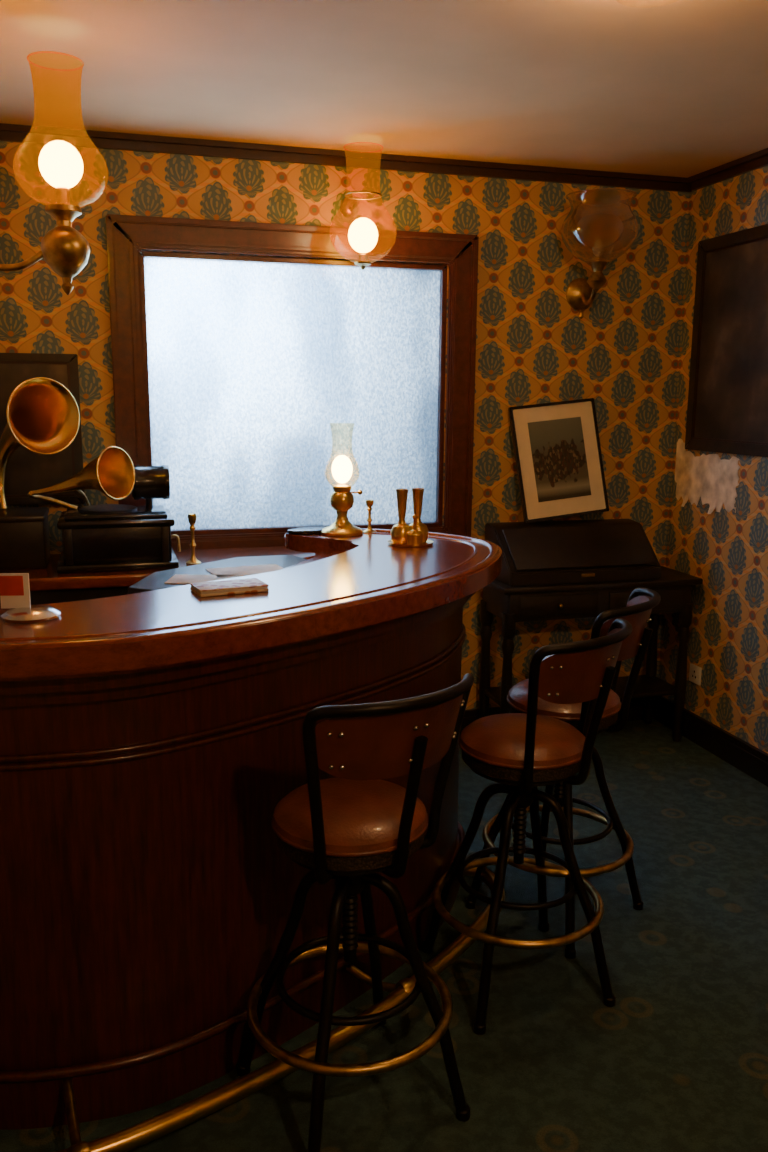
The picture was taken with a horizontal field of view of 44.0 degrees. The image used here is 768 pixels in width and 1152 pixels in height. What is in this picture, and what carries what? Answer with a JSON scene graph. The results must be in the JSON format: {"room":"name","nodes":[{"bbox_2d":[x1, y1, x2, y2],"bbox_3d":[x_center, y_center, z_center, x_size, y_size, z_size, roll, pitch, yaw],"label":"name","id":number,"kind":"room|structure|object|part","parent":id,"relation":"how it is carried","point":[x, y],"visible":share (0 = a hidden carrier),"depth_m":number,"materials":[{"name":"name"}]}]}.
{"room":"pub bar","nodes":[
{"label":"pub bar","id":0,"kind":"room"},
{"bbox_2d":[0,141,688,709],"bbox_3d":[-0.116,-0.516,4.436,3.525,2.690,0.150,-3,11,-16],"label":"wall","id":1,"kind":"structure","parent":0,"point":[532,347],"depth_m":4.41,"materials":[{"name":"paper"}]},
{"bbox_2d":[0,353,84,504],"bbox_3d":[-1.492,-0.603,3.926,0.460,0.620,0.024,-3,11,-16],"label":"framed photograph","id":2,"kind":"object","parent":1,"relation":"attached to","point":[27,471],"visible":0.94,"depth_m":3.94,"materials":[{"name":"brown wood"}]},
{"bbox_2d":[106,214,478,549],"bbox_3d":[-0.360,-0.787,4.206,1.611,1.451,0.052,-3,11,-16],"label":"window frame","id":3,"kind":"structure","parent":1,"relation":"attached to","point":[474,239],"depth_m":4.04,"materials":[{"name":"brown wood"}]},
{"bbox_2d":[139,251,446,535],"bbox_3d":[-0.379,-0.796,4.264,1.358,1.198,0.070,-3,11,-16],"label":"window","id":4,"kind":"structure","parent":1,"relation":"in","point":[261,375],"depth_m":4.25,"materials":[{"name":"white glass"}]},
{"bbox_3d":[-0.379,-0.796,4.264,1.358,1.198,0.070,-3,11,-16],"label":"sash","id":5,"kind":"part","parent":4,"relation":"part of","materials":[{"name":"white glass"}]},
{"bbox_2d":[0,123,691,192],"bbox_3d":[-0.079,-1.793,4.098,3.225,0.055,0.045,-3,11,-16],"label":"trim","id":6,"kind":"structure","parent":1,"relation":"attached to","point":[8,132],"depth_m":4.05,"materials":[{"name":"brown wood"}]},
{"bbox_2d":[340,191,381,269],"bbox_3d":[-0.100,-1.522,3.967,0.277,0.482,0.379,-3,11,-16],"label":"wall sconce","id":7,"kind":"object","parent":1,"relation":"attached to","point":[363,233],"visible":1,"depth_m":3.91,"materials":[{"name":"gold glass"}]},
{"bbox_3d":[-0.148,-1.603,4.125,0.084,0.084,0.025,-3,11,-16],"label":"wall plate","id":8,"kind":"part","parent":7,"relation":"part of","materials":[{"name":"gold metal"}]},
{"bbox_3d":[-0.128,-1.582,4.057,0.016,0.041,0.167,-3,11,-16],"label":"arm","id":9,"kind":"part","parent":7,"relation":"part of","materials":[{"name":"gold metal"}]},
{"bbox_3d":[-0.087,-1.412,3.938,0.124,0.139,0.124,-3,11,-16],"label":"bulb","id":10,"kind":"part","parent":7,"relation":"part of","materials":[{"name":"white glass"}]},
{"bbox_2d":[460,696,656,734],"bbox_3d":[-0.102,0.757,4.592,3.225,0.130,0.028,-3,11,-16],"label":"baseboard","id":11,"kind":"structure","parent":1,"relation":"attached to","point":[637,705],"depth_m":4.97,"materials":[{"name":"brown wood"}]},
{"bbox_2d":[561,188,637,318],"bbox_3d":[0.957,-1.441,4.290,0.336,0.518,0.378,-3,11,-16],"label":"wall sconce","id":12,"kind":"object","parent":1,"relation":"attached to","point":[581,292],"visible":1,"depth_m":4.27,"materials":[{"name":"gold glass"}]},
{"bbox_3d":[0.936,-1.331,4.484,0.150,0.150,0.040,-3,11,-16],"label":"wall plate","id":13,"kind":"part","parent":12,"relation":"part of","materials":[{"name":"gold metal"}]},
{"bbox_3d":[0.950,-1.302,4.387,0.024,0.096,0.197,-1,11,-8],"label":"arm","id":14,"kind":"part","parent":12,"relation":"part of","materials":[{"name":"gold metal"}]},
{"bbox_3d":[0.962,-1.352,4.286,0.090,0.145,0.090,-3,11,-16],"label":"burner","id":15,"kind":"part","parent":12,"relation":"part of","materials":[{"name":"gold metal"}]},
{"bbox_3d":[0.963,-1.472,4.263,0.056,0.078,0.056,-3,11,-16],"label":"bulb","id":16,"kind":"part","parent":12,"relation":"part of","materials":[{"name":"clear glass"}]},
{"bbox_3d":[0.964,-1.550,4.249,0.336,0.283,0.336,-3,11,-16],"label":"lamp shade","id":17,"kind":"part","parent":12,"relation":"part of","materials":[{"name":"clear glass"}]},
{"bbox_2d":[0,719,767,1151],"bbox_3d":[0.694,1.400,1.870,3.525,0.100,6.140,-3,11,-16],"label":"floor","id":18,"kind":"structure","parent":0,"point":[679,1061],"depth_m":2.57,"materials":[{"name":"carpet"}]},
{"bbox_2d":[0,546,314,605],"bbox_3d":[-0.838,0.427,3.972,1.498,1.000,0.565,-3,11,-16],"label":"countertop","id":19,"kind":"structure","parent":18,"relation":"on","point":[47,586],"depth_m":3.57,"materials":[{"name":"brown wood"}]},
{"bbox_2d":[0,377,79,568],"bbox_3d":[-1.373,-0.403,3.696,0.385,0.724,0.387,-3,11,-16],"label":"gramophone","id":20,"kind":"object","parent":19,"relation":"on","point":[43,417],"visible":1,"depth_m":3.65,"materials":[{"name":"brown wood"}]},
{"bbox_3d":[-1.456,-0.241,3.746,0.240,0.025,0.300,-3,11,-16],"label":"case moulding","id":21,"kind":"part","parent":20,"relation":"part of","materials":[{"name":"brown wood"}]},
{"bbox_2d":[28,446,180,573],"bbox_3d":[-1.092,-0.277,3.717,0.573,0.471,0.411,-3,11,-16],"label":"gramophone","id":22,"kind":"object","parent":19,"relation":"on","point":[104,537],"visible":1,"depth_m":3.64,"materials":[{"name":"black paint"}]},
{"bbox_3d":[-1.310,-0.298,3.751,0.190,0.092,0.059,-8,14,-37],"label":"tone arm","id":23,"kind":"part","parent":22,"relation":"part of","materials":[{"name":"gold metal"}]},
{"bbox_3d":[-1.185,-0.109,3.571,0.025,0.135,0.010,-3,11,-16],"label":"corner post","id":24,"kind":"part","parent":22,"relation":"part of","materials":[{"name":"brown wood"}]},
{"bbox_3d":[-1.058,-0.251,3.754,0.380,0.017,0.300,-3,11,-16],"label":"lid","id":25,"kind":"part","parent":22,"relation":"part of","materials":[{"name":"black paint"}]},
{"bbox_3d":[-1.058,-0.228,3.758,0.430,0.030,0.350,-3,11,-16],"label":"case moulding","id":26,"kind":"part","parent":22,"relation":"part of","materials":[{"name":"black paint"}]},
{"bbox_3d":[-0.843,-0.125,3.668,0.025,0.135,0.010,-3,11,-16],"label":"corner post","id":27,"kind":"part","parent":22,"relation":"part of","materials":[{"name":"brown wood"}]},
{"bbox_2d":[186,513,200,564],"bbox_3d":[-0.760,-0.147,3.775,0.061,0.200,0.061,-3,11,-16],"label":"candlestick","id":28,"kind":"object","parent":19,"relation":"on","point":[192,517],"visible":0.98,"depth_m":3.77,"materials":[{"name":"gold metal"}]},
{"bbox_2d":[0,528,501,1129],"bbox_3d":[-0.397,0.568,2.776,1.011,1.177,2.064,8,13,36],"label":"bar counter","id":29,"kind":"object","parent":18,"relation":"on","point":[151,736],"depth_m":2.22,"materials":[{"name":"brown wood"}]},
{"bbox_2d":[0,573,60,622],"bbox_3d":[-0.801,0.043,2.147,0.129,0.100,0.128,0,11,-4],"label":"card holder","id":30,"kind":"object","parent":29,"relation":"on","point":[14,587],"visible":1,"depth_m":2.14,"materials":[{"name":"metal"}]},
{"bbox_3d":[-0.838,0.022,2.137,0.052,0.045,0.002,0,11,-4],"label":"card panel","id":31,"kind":"part","parent":30,"relation":"part of","materials":[{"name":"red paper"}]},
{"bbox_2d":[164,574,237,583],"bbox_3d":[-0.560,0.010,2.925,0.200,0.003,0.140,1,11,1],"label":"menu sheet","id":32,"kind":"object","parent":29,"relation":"on","point":[177,578],"visible":0.71,"depth_m":2.93,"materials":[{"name":"paper"}]},
{"bbox_2d":[190,578,268,596],"bbox_3d":[-0.400,0.029,2.460,0.180,0.017,0.104,-5,12,-26],"label":"booklet","id":33,"kind":"object","parent":29,"relation":"on","point":[251,585],"visible":1,"depth_m":2.44,"materials":[{"name":"paper"}]},
{"bbox_3d":[-0.384,0.130,2.663,0.733,0.040,1.902,10,14,40],"label":"cornice","id":34,"kind":"part","parent":29,"relation":"part of","materials":[{"name":"brown wood"}]},
{"bbox_3d":[-0.375,0.094,2.655,0.782,0.045,1.956,9,14,39],"label":"cornice","id":35,"kind":"part","parent":29,"relation":"part of","materials":[{"name":"brown wood"}]},
{"bbox_2d":[205,564,283,576],"bbox_3d":[-0.440,-0.017,3.072,0.240,0.003,0.160,-4,12,-24],"label":"menu sheet","id":36,"kind":"object","parent":29,"relation":"on","point":[240,571],"visible":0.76,"depth_m":3.07,"materials":[{"name":"paper"}]},
{"bbox_2d":[56,861,504,1151],"bbox_3d":[-0.240,1.117,2.438,0.382,0.060,1.871,10,15,42],"label":"rail","id":37,"kind":"object","parent":29,"relation":"attached to","point":[125,1140],"visible":0.7,"depth_m":2.16,"materials":[{"name":"gold metal"}]},
{"bbox_2d":[288,527,324,534],"bbox_3d":[-0.269,-0.167,3.501,0.180,0.014,0.100,-5,12,-27],"label":"serving tray","id":38,"kind":"object","parent":29,"relation":"on","point":[302,530],"visible":0.69,"depth_m":3.46,"materials":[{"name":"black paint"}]},
{"bbox_2d":[321,455,362,536],"bbox_3d":[-0.152,-0.352,3.445,0.156,0.400,0.156,-3,11,-16],"label":"oil lamp","id":39,"kind":"object","parent":29,"relation":"on","point":[341,499],"visible":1,"depth_m":3.42,"materials":[{"name":"gold metal"}]},
{"bbox_2d":[363,500,376,532],"bbox_3d":[-0.053,-0.221,3.511,0.052,0.120,0.052,-3,11,-16],"label":"candlestick","id":40,"kind":"object","parent":29,"relation":"on","point":[369,503],"visible":0.98,"depth_m":3.50,"materials":[{"name":"gold metal"}]},
{"bbox_2d":[387,540,433,546],"bbox_3d":[0.091,-0.114,3.256,0.160,0.008,0.160,-3,11,-16],"label":"tray","id":41,"kind":"object","parent":29,"relation":"on","point":[428,542],"visible":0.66,"depth_m":3.20,"materials":[{"name":"gold metal"}]},
{"bbox_2d":[391,489,411,543],"bbox_3d":[0.061,-0.203,3.230,0.076,0.184,0.076,-3,11,-16],"label":"vase","id":42,"kind":"object","parent":41,"relation":"on","point":[399,531],"visible":0.95,"depth_m":3.21,"materials":[{"name":"gold metal"}]},
{"bbox_2d":[406,514,422,544],"bbox_3d":[0.104,-0.158,3.204,0.056,0.106,0.056,-3,11,-16],"label":"bell","id":43,"kind":"object","parent":41,"relation":"on","point":[414,537],"visible":1,"depth_m":3.19,"materials":[{"name":"gold metal"}]},
{"bbox_2d":[410,488,427,542],"bbox_3d":[0.115,-0.208,3.258,0.076,0.184,0.076,-3,11,-16],"label":"vase","id":44,"kind":"object","parent":41,"relation":"on","point":[417,493],"visible":0.77,"depth_m":3.24,"materials":[{"name":"gold metal"}]},
{"bbox_2d":[237,673,473,1151],"bbox_3d":[-0.069,0.730,2.197,0.487,1.081,0.521,-8,13,-36],"label":"bar stool","id":45,"kind":"object","parent":18,"relation":"on","point":[350,827],"visible":0.99,"depth_m":2.07,"materials":[{"name":"brown leather"}]},
{"bbox_3d":[-0.231,0.959,2.296,0.272,0.587,0.028,3,11,15],"label":"leg","id":46,"kind":"part","parent":45,"relation":"part of","materials":[{"name":"black metal"}]},
{"bbox_3d":[-0.121,0.996,2.109,0.028,0.587,0.272,3,11,15],"label":"leg","id":47,"kind":"part","parent":45,"relation":"part of","materials":[{"name":"black metal"}]},
{"bbox_2d":[273,777,427,852],"bbox_3d":[-0.077,0.530,2.173,0.354,0.060,0.354,-8,13,-36],"label":"seat cushion","id":48,"kind":"object","parent":45,"relation":"on","point":[360,816],"depth_m":2.09,"materials":[{"name":"brown leather"}]},
{"bbox_3d":[-0.040,0.940,2.404,0.028,0.587,0.272,3,11,15],"label":"leg","id":49,"kind":"part","parent":45,"relation":"part of","materials":[{"name":"black metal"}]},
{"bbox_3d":[0.022,0.438,2.023,0.436,0.440,0.229,-8,13,-36],"label":"frame","id":50,"kind":"part","parent":45,"relation":"part of","materials":[{"name":"black metal"}]},
{"bbox_3d":[0.042,0.325,1.975,0.397,0.161,0.128,-8,13,-36],"label":"backrest","id":51,"kind":"part","parent":45,"relation":"part of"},
{"bbox_3d":[0.070,0.977,2.217,0.272,0.587,0.028,3,11,15],"label":"leg","id":52,"kind":"part","parent":45,"relation":"part of","materials":[{"name":"black metal"}]},
{"bbox_2d":[422,618,632,1034],"bbox_3d":[0.404,0.643,2.675,0.508,1.081,0.520,-5,12,-26],"label":"bar stool","id":53,"kind":"object","parent":18,"relation":"on","point":[521,752],"visible":1,"depth_m":2.56,"materials":[{"name":"brown leather"}]},
{"bbox_3d":[0.246,0.867,2.800,0.272,0.587,0.028,6,12,26],"label":"leg","id":54,"kind":"part","parent":53,"relation":"part of","materials":[{"name":"black metal"}]},
{"bbox_3d":[0.314,0.906,2.595,0.028,0.587,0.272,6,12,26],"label":"leg","id":55,"kind":"part","parent":53,"relation":"part of","materials":[{"name":"black metal"}]},
{"bbox_2d":[460,713,584,765],"bbox_3d":[0.389,0.443,2.647,0.354,0.060,0.354,9,14,39],"label":"seat cushion","id":56,"kind":"object","parent":53,"relation":"on","point":[497,739],"depth_m":2.56,"materials":[{"name":"brown leather"}]},
{"bbox_3d":[0.456,0.856,2.867,0.028,0.587,0.272,6,12,26],"label":"leg","id":57,"kind":"part","parent":53,"relation":"part of","materials":[{"name":"black metal"}]},
{"bbox_3d":[0.524,0.895,2.661,0.272,0.587,0.028,6,12,26],"label":"leg","id":58,"kind":"part","parent":53,"relation":"part of","materials":[{"name":"black metal"}]},
{"bbox_3d":[0.514,0.347,2.522,0.229,0.440,0.436,9,14,39],"label":"frame","id":59,"kind":"part","parent":53,"relation":"part of","materials":[{"name":"black metal"}]},
{"bbox_3d":[0.540,0.232,2.479,0.128,0.161,0.397,9,14,39],"label":"backrest","id":60,"kind":"part","parent":53,"relation":"part of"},
{"bbox_2d":[465,587,660,958],"bbox_3d":[0.584,0.573,3.050,0.521,1.081,0.486,8,13,36],"label":"bar stool","id":61,"kind":"object","parent":18,"relation":"on","point":[638,609],"visible":0.51,"depth_m":2.93,"materials":[{"name":"black metal"}]},
{"bbox_3d":[0.413,0.810,3.106,0.272,0.587,0.028,0,11,0],"label":"leg","id":62,"kind":"part","parent":61,"relation":"part of","materials":[{"name":"black metal"}]},
{"bbox_3d":[0.569,0.782,3.259,0.028,0.587,0.272,0,11,0],"label":"leg","id":63,"kind":"part","parent":61,"relation":"part of","materials":[{"name":"black metal"}]},
{"bbox_2d":[508,679,620,717],"bbox_3d":[0.572,0.373,3.022,0.354,0.060,0.354,6,12,27],"label":"seat cushion","id":64,"kind":"object","parent":61,"relation":"on","point":[518,694],"depth_m":2.91,"materials":[{"name":"brown leather"}]},
{"bbox_3d":[0.568,0.840,2.953,0.028,0.587,0.272,0,11,0],"label":"leg","id":65,"kind":"part","parent":61,"relation":"part of","materials":[{"name":"black metal"}]},
{"bbox_3d":[0.724,0.812,3.106,0.272,0.587,0.028,0,11,0],"label":"leg","id":66,"kind":"part","parent":61,"relation":"part of","materials":[{"name":"black metal"}]},
{"bbox_3d":[0.717,0.271,2.925,0.229,0.440,0.436,6,12,27],"label":"frame","id":67,"kind":"part","parent":61,"relation":"part of","materials":[{"name":"black metal"}]},
{"bbox_3d":[0.746,0.156,2.888,0.128,0.161,0.397,6,12,27],"label":"backrest","id":68,"kind":"part","parent":61,"relation":"part of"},
{"bbox_2d":[479,519,702,741],"bbox_3d":[0.976,0.284,4.596,1.020,1.074,0.360,-3,11,-16],"label":"writing desk","id":69,"kind":"object","parent":18,"relation":"on","point":[566,569],"visible":0.73,"depth_m":4.43,"materials":[{"name":"brown wood"}]},
{"bbox_3d":[0.493,0.463,4.638,0.064,0.700,0.064,-3,11,-16],"label":"leg","id":70,"kind":"part","parent":69,"relation":"part of","materials":[{"name":"brown wood"}]},
{"bbox_3d":[0.566,0.511,4.388,0.064,0.700,0.064,-3,11,-16],"label":"leg","id":71,"kind":"part","parent":69,"relation":"part of","materials":[{"name":"brown wood"}]},
{"bbox_2d":[508,398,608,522],"bbox_3d":[0.837,-0.553,4.534,0.494,0.586,0.127,-3,11,-16],"label":"framed picture","id":72,"kind":"object","parent":69,"relation":"on","point":[558,455],"visible":1,"depth_m":4.53,"materials":[{"name":"black paint"}]},
{"bbox_2d":[528,417,590,501],"bbox_3d":[0.838,-0.557,4.529,0.276,0.379,0.003,-9,2,-14],"label":"print","id":73,"kind":"object","parent":72,"relation":"attached to","point":[559,460],"depth_m":4.53},
{"bbox_3d":[0.803,0.135,4.355,0.390,0.095,0.010,-3,11,-16],"label":"drawer","id":74,"kind":"part","parent":69,"relation":"part of","materials":[{"name":"brown wood"}]},
{"bbox_3d":[0.913,-0.136,4.434,0.710,0.012,0.240,-3,53,-16],"label":"slant lid","id":75,"kind":"part","parent":69,"relation":"part of","materials":[{"name":"brown wood"}]},
{"bbox_3d":[0.938,-0.003,4.368,0.070,0.016,0.006,-3,11,-16],"label":"lock plate","id":76,"kind":"part","parent":69,"relation":"part of","materials":[{"name":"gold metal"}]},
{"bbox_3d":[1.235,0.116,4.476,0.390,0.095,0.010,-3,11,-16],"label":"drawer","id":77,"kind":"part","parent":69,"relation":"part of","materials":[{"name":"brown wood"}]},
{"bbox_3d":[1.378,0.422,4.887,0.064,0.700,0.064,-3,11,-16],"label":"leg","id":78,"kind":"part","parent":69,"relation":"part of","materials":[{"name":"brown wood"}]},
{"bbox_3d":[1.451,0.471,4.637,0.064,0.700,0.064,-3,11,-16],"label":"leg","id":79,"kind":"part","parent":69,"relation":"part of","materials":[{"name":"brown wood"}]},
{"bbox_2d":[0,0,767,177],"bbox_3d":[0.716,-1.341,1.347,3.525,0.100,6.140,-3,11,-16],"label":"ceiling","id":80,"kind":"structure","parent":0,"point":[673,88],"depth_m":3.08,"materials":[{"name":"paint"}]},
{"bbox_2d":[658,166,767,753],"bbox_3d":[2.328,-0.044,2.065,0.150,2.690,5.840,-3,11,-16],"label":"wall","id":81,"kind":"structure","parent":0,"point":[728,639],"depth_m":4.42,"materials":[{"name":"paper"}]},
{"bbox_2d":[689,663,701,684],"bbox_3d":[1.532,0.484,4.679,0.012,0.090,0.090,-3,11,-16],"label":"wall socket","id":82,"kind":"object","parent":81,"relation":"attached to","point":[695,671],"visible":1,"depth_m":4.67,"materials":[{"name":"white plastic"}]},
{"bbox_2d":[675,439,740,513],"bbox_3d":[1.522,-0.474,4.527,0.028,0.338,0.512,-3,11,-16],"label":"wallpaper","id":83,"kind":"object","parent":81,"relation":"attached to","point":[713,479],"visible":1,"depth_m":4.52,"materials":[{"name":"paper"}]},
{"bbox_2d":[654,696,767,786],"bbox_3d":[2.236,1.219,2.268,0.028,0.130,5.812,-3,11,-16],"label":"baseboard","id":84,"kind":"structure","parent":81,"relation":"attached to","point":[733,750],"depth_m":4.49,"materials":[{"name":"brown wood"}]},
{"bbox_2d":[685,224,767,456],"bbox_3d":[1.594,-1.025,4.184,0.024,0.970,0.800,-3,11,-16],"label":"framed painting","id":85,"kind":"object","parent":81,"relation":"attached to","point":[727,408],"visible":1,"depth_m":4.28,"materials":[{"name":"painted canvas"},{"name":"wood"}]},
{"bbox_2d":[687,148,767,190],"bbox_3d":[2.251,-1.330,1.771,0.045,0.055,5.795,-3,11,-16],"label":"trim","id":86,"kind":"structure","parent":81,"relation":"attached to","point":[759,159],"depth_m":4.21,"materials":[{"name":"brown wood"}]},
{"bbox_3d":[-0.917,0.104,1.152,0.150,2.690,5.840,-3,11,-16],"label":"wall","id":87,"kind":"structure","parent":0,"visible":0},
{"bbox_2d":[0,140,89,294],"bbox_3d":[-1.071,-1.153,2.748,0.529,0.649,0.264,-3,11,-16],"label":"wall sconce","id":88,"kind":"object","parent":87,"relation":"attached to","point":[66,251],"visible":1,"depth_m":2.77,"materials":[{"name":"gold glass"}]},
{"bbox_3d":[-1.154,-0.947,2.763,0.345,0.112,0.020,-3,11,-16],"label":"arm","id":89,"kind":"part","parent":88,"relation":"part of","materials":[{"name":"gold metal"}]},
{"bbox_3d":[-0.943,-1.201,2.776,0.124,0.131,0.124,-3,11,-16],"label":"bulb","id":90,"kind":"part","parent":88,"relation":"part of","materials":[{"name":"white glass"}]},
{"bbox_3d":[-0.945,-0.963,2.821,0.140,0.250,0.140,-3,11,-16],"label":"burner","id":91,"kind":"part","parent":88,"relation":"part of","materials":[{"name":"gold metal"}]}
]}

